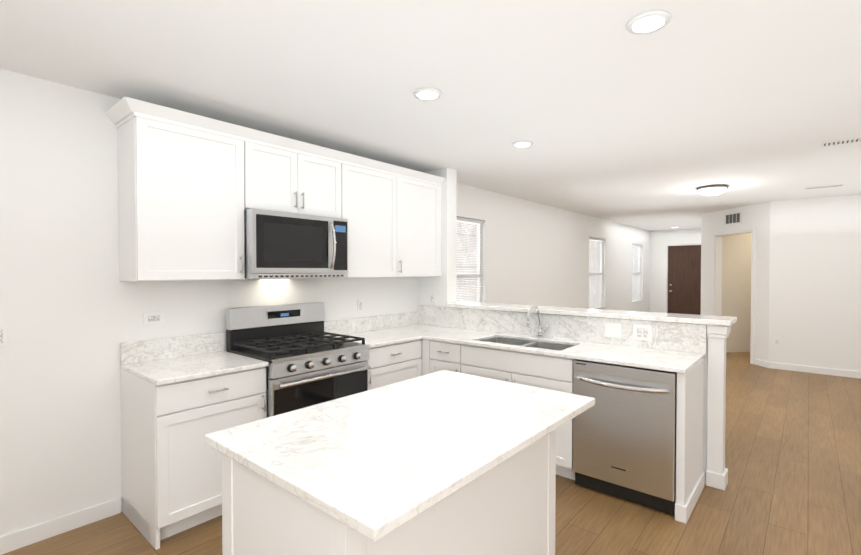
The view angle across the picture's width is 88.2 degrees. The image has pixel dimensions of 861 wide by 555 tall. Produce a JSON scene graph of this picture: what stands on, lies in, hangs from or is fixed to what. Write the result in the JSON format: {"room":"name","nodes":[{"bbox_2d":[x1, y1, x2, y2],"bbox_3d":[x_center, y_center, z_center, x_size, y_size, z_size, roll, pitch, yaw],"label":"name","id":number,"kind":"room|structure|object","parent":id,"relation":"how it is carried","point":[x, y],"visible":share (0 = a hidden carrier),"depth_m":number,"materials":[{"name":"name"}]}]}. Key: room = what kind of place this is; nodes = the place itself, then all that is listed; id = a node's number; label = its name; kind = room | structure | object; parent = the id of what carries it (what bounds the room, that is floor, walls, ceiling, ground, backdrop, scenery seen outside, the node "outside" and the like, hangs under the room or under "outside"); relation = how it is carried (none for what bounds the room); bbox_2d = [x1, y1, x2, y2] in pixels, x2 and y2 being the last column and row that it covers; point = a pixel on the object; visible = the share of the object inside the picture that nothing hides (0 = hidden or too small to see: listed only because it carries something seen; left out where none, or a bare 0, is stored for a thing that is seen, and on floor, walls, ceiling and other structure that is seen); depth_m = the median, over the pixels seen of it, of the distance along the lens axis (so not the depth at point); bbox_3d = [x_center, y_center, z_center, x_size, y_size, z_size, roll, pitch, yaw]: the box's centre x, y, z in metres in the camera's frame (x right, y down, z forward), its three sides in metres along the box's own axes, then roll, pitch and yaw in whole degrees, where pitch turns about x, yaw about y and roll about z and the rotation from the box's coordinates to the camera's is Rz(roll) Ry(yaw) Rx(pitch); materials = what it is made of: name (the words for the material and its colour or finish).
{"room":"kitchen","nodes":[
{"label":"kitchen","id":0,"kind":"room"},
{"bbox_2d":[0,69,415,535],"bbox_3d":[1.085,0.121,6.350,0.120,2.550,14.840,1,1,40],"label":"wall","id":1,"kind":"structure","parent":0,"point":[72,307],"depth_m":2.56,"materials":[{"name":"white paint"}]},
{"bbox_2d":[0,324,7,347],"bbox_3d":[-2.276,0.308,2.306,0.008,0.120,0.118,1,1,40],"label":"electrical outlet","id":2,"kind":"object","parent":1,"relation":"attached to","point":[3,337],"visible":1,"depth_m":2.34,"materials":[{"name":"white plastic"}]},
{"bbox_2d":[143,312,163,324],"bbox_3d":[-1.790,0.265,2.877,0.008,0.075,0.120,1,1,40],"label":"electrical outlet","id":3,"kind":"object","parent":1,"relation":"attached to","point":[153,318],"visible":1,"depth_m":2.87,"materials":[{"name":"white plastic"}]},
{"bbox_2d":[113,99,248,281],"bbox_3d":[-1.582,-0.489,2.860,0.327,1.012,0.635,1,1,40],"label":"upper cabinet","id":4,"kind":"object","parent":1,"relation":"attached to","point":[192,187],"depth_m":2.70,"materials":[{"name":"white paint"}]},
{"bbox_2d":[249,129,344,218],"bbox_3d":[-1.111,-0.737,3.409,0.327,0.532,0.819,1,1,40],"label":"upper cabinet","id":5,"kind":"object","parent":1,"relation":"attached to","point":[286,174],"depth_m":3.28,"materials":[{"name":"white paint"}]},
{"bbox_2d":[244,208,347,278],"bbox_3d":[-1.057,-0.231,3.371,0.467,0.470,0.811,1,1,40],"label":"microwave","id":6,"kind":"object","parent":5,"relation":"attached to","point":[281,245],"visible":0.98,"depth_m":3.18,"materials":[{"name":"metal"}]},
{"bbox_2d":[357,300,362,311],"bbox_3d":[-0.662,0.269,4.202,0.008,0.115,0.072,1,1,40],"label":"electrical outlet","id":7,"kind":"object","parent":1,"relation":"attached to","point":[359,305],"visible":1,"depth_m":4.19,"materials":[{"name":"white plastic"}]},
{"bbox_2d":[345,153,404,277],"bbox_3d":[-0.622,-0.506,3.987,0.327,1.012,0.690,1,1,40],"label":"upper cabinet","id":8,"kind":"object","parent":1,"relation":"attached to","point":[374,190],"depth_m":3.90,"materials":[{"name":"white paint"}]},
{"bbox_2d":[405,169,444,276],"bbox_3d":[-0.241,-0.513,4.435,0.327,1.012,0.714,1,1,40],"label":"upper cabinet","id":9,"kind":"object","parent":1,"relation":"attached to","point":[423,191],"depth_m":4.39,"materials":[{"name":"white paint"}]},
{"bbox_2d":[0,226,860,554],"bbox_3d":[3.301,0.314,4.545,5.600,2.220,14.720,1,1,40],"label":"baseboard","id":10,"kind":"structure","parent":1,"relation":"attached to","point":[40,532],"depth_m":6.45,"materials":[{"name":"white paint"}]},
{"bbox_2d":[0,0,860,230],"bbox_3d":[3.262,-1.175,4.476,5.840,0.100,14.840,1,1,40],"label":"ceiling","id":11,"kind":"structure","parent":0,"point":[613,119],"depth_m":2.48,"materials":[{"name":"white paint"}]},
{"bbox_2d":[413,88,441,100],"bbox_3d":[-0.017,-1.090,2.647,0.172,0.013,0.172,1,1,40],"label":"recessed light","id":12,"kind":"object","parent":11,"relation":"in","point":[427,94],"visible":1,"depth_m":2.63,"materials":[{"name":"white paint"}]},
{"bbox_2d":[512,140,532,147],"bbox_3d":[0.765,-1.106,3.688,0.172,0.013,0.172,1,1,40],"label":"recessed light","id":13,"kind":"object","parent":11,"relation":"in","point":[521,144],"visible":1,"depth_m":3.67,"materials":[{"name":"white paint"}]},
{"bbox_2d":[626,10,670,34],"bbox_3d":[0.923,-1.078,1.885,0.172,0.013,0.172,1,1,40],"label":"recessed light","id":14,"kind":"object","parent":11,"relation":"in","point":[648,22],"visible":0.96,"depth_m":1.87,"materials":[{"name":"white paint"}]},
{"bbox_2d":[696,184,728,195],"bbox_3d":[3.548,-1.088,5.600,0.350,0.107,0.350,1,1,40],"label":"dome ceiling light","id":15,"kind":"object","parent":11,"relation":"attached to","point":[709,190],"visible":1,"depth_m":5.50,"materials":[{"name":"white glass"}]},
{"bbox_2d":[805,184,843,188],"bbox_3d":[4.934,-1.137,5.576,0.360,0.009,0.130,1,1,40],"label":"ceiling vent","id":16,"kind":"object","parent":11,"relation":"in","point":[824,186],"visible":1,"depth_m":5.54,"materials":[{"name":"silver metal"}]},
{"bbox_2d":[822,137,860,146],"bbox_3d":[3.419,-1.106,3.582,0.400,0.009,0.130,1,1,40],"label":"ceiling vent","id":17,"kind":"object","parent":11,"relation":"in","point":[845,141],"visible":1,"depth_m":3.62,"materials":[{"name":"silver metal"}]},
{"bbox_2d":[2,352,860,554],"bbox_3d":[3.262,1.475,4.517,5.840,0.100,14.840,1,1,40],"label":"floor","id":18,"kind":"structure","parent":0,"point":[793,453],"depth_m":2.84,"materials":[{"name":"brown wood"}]},
{"bbox_2d":[121,365,268,549],"bbox_3d":[-1.477,1.007,2.793,0.601,0.888,0.635,1,1,40],"label":"base cabinet","id":19,"kind":"object","parent":18,"relation":"on","point":[182,397],"depth_m":2.52,"materials":[{"name":"white paint"}]},
{"bbox_2d":[121,349,267,384],"bbox_3d":[-1.468,0.549,2.779,0.623,0.026,0.635,1,1,40],"label":"countertop","id":20,"kind":"structure","parent":19,"relation":"on","point":[165,370],"depth_m":2.70,"materials":[{"name":"white stone"}]},
{"bbox_2d":[226,302,370,417],"bbox_3d":[-0.955,0.831,3.300,0.683,1.225,0.807,1,1,40],"label":"range","id":21,"kind":"object","parent":18,"relation":"on","point":[310,364],"visible":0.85,"depth_m":3.19,"materials":[{"name":"metal"}]},
{"bbox_2d":[222,430,555,554],"bbox_3d":[-0.094,1.024,1.792,0.718,0.886,1.200,1,1,40],"label":"kitchen island","id":22,"kind":"object","parent":18,"relation":"on","point":[510,510],"depth_m":1.48,"materials":[{"name":"white paint"}]},
{"bbox_2d":[205,370,594,545],"bbox_3d":[-0.024,0.563,1.785,0.880,0.032,1.340,1,1,40],"label":"island countertop","id":23,"kind":"structure","parent":22,"relation":"on","point":[377,460],"depth_m":1.50,"materials":[{"name":"white stone"}]},
{"bbox_2d":[366,349,427,389],"bbox_3d":[-0.503,0.989,3.937,0.601,0.888,0.732,1,1,40],"label":"base cabinet","id":24,"kind":"object","parent":18,"relation":"on","point":[386,368],"depth_m":3.68,"materials":[{"name":"white paint"}]},
{"bbox_2d":[336,325,703,384],"bbox_3d":[0.469,0.539,3.469,2.679,0.026,1.290,1,1,40],"label":"countertop","id":25,"kind":"structure","parent":24,"relation":"on","point":[430,342],"depth_m":3.48,"materials":[{"name":"white stone"}]},
{"bbox_2d":[484,338,572,350],"bbox_3d":[0.771,0.711,3.631,0.776,0.320,0.404,1,1,40],"label":"sink","id":26,"kind":"object","parent":25,"relation":"in","point":[558,347],"visible":0.02,"depth_m":3.76,"materials":[{"name":"silver metal"}]},
{"bbox_2d":[527,306,548,337],"bbox_3d":[0.907,0.380,3.746,0.111,0.282,0.232,1,1,40],"label":"faucet","id":27,"kind":"object","parent":25,"relation":"on","point":[540,332],"visible":1,"depth_m":3.80,"materials":[{"name":"silver metal"}]},
{"bbox_2d":[445,302,736,325],"bbox_3d":[1.182,0.292,3.876,2.431,0.036,0.345,1,1,40],"label":"bar","id":28,"kind":"object","parent":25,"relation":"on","point":[681,318],"visible":1,"depth_m":3.55,"materials":[{"name":"stone"}]},
{"bbox_2d":[605,322,621,337],"bbox_3d":[1.424,0.411,3.467,0.130,0.115,0.011,1,1,40],"label":"electrical outlet","id":29,"kind":"object","parent":25,"relation":"attached to","point":[614,330],"visible":1,"depth_m":3.46,"materials":[{"name":"white plastic"}]},
{"bbox_2d":[633,324,651,340],"bbox_3d":[1.588,0.413,3.329,0.130,0.115,0.008,1,1,40],"label":"electrical outlet","id":30,"kind":"object","parent":25,"relation":"attached to","point":[642,332],"visible":1,"depth_m":3.33,"materials":[{"name":"white plastic"}]},
{"bbox_2d":[428,361,507,381],"bbox_3d":[0.342,0.988,4.026,0.399,0.888,0.618,1,1,40],"label":"base cabinet","id":31,"kind":"object","parent":18,"relation":"on","point":[433,366],"depth_m":3.66,"materials":[{"name":"white paint"}]},
{"bbox_2d":[573,359,676,514],"bbox_3d":[1.379,1.006,3.045,0.625,0.882,0.652,1,1,40],"label":"dishwasher","id":32,"kind":"object","parent":18,"relation":"on","point":[624,436],"visible":0.79,"depth_m":2.82,"materials":[{"name":"metal"}]},
{"bbox_2d":[416,168,735,489],"bbox_3d":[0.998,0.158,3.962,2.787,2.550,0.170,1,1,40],"label":"wall","id":33,"kind":"structure","parent":0,"point":[536,254],"depth_m":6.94,"materials":[{"name":"white paint"}]},
{"bbox_2d":[429,293,434,303],"bbox_3d":[0.016,0.222,4.695,0.072,0.115,0.008,1,1,40],"label":"electrical outlet","id":34,"kind":"object","parent":33,"relation":"attached to","point":[431,298],"visible":1,"depth_m":4.69,"materials":[{"name":"white plastic"}]},
{"bbox_2d":[457,217,483,302],"bbox_3d":[0.313,0.018,5.588,0.332,2.120,1.600,1,1,40],"label":"window","id":35,"kind":"structure","parent":33,"relation":"in","point":[469,257],"depth_m":5.77,"materials":[{"name":"white plastic"}]},
{"bbox_2d":[589,237,605,308],"bbox_3d":[3.240,-0.035,9.025,0.332,2.120,1.630,1,1,40],"label":"window","id":36,"kind":"structure","parent":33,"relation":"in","point":[596,288],"depth_m":9.03,"materials":[{"name":"white plastic"}]},
{"bbox_2d":[632,244,642,301],"bbox_3d":[5.011,-0.066,11.103,0.332,2.120,1.630,1,1,40],"label":"window","id":37,"kind":"structure","parent":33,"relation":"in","point":[638,279],"depth_m":11.09,"materials":[{"name":"white plastic"}]},
{"bbox_2d":[668,245,700,314],"bbox_3d":[6.537,0.247,11.298,0.922,2.124,0.140,1,1,40],"label":"front door","id":38,"kind":"structure","parent":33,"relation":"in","point":[684,279],"depth_m":11.36,"materials":[{"name":"brown wood"}]},
{"bbox_2d":[724,211,741,225],"bbox_3d":[5.119,-0.997,7.520,0.013,0.200,0.380,0,1,-5],"label":"air vent","id":39,"kind":"object","parent":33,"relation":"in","point":[732,218],"visible":1,"depth_m":7.50,"materials":[{"name":"silver metal"}]},
{"bbox_2d":[736,209,763,356],"bbox_3d":[6.393,0.092,8.279,1.800,2.550,1.860,1,1,40],"label":"wall","id":40,"kind":"structure","parent":0,"point":[750,217],"depth_m":8.11,"materials":[{"name":"white paint"}]},
{"bbox_2d":[760,194,860,371],"bbox_3d":[6.820,0.105,7.393,1.860,2.550,2.745,1,1,40],"label":"wall","id":41,"kind":"structure","parent":0,"point":[812,246],"depth_m":6.47,"materials":[{"name":"white paint"}]},
{"bbox_2d":[774,337,779,344],"bbox_3d":[5.258,0.971,6.744,0.072,0.115,0.008,1,1,40],"label":"electrical outlet","id":42,"kind":"object","parent":41,"relation":"attached to","point":[776,341],"visible":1,"depth_m":6.75,"materials":[{"name":"white plastic"}]}
]}

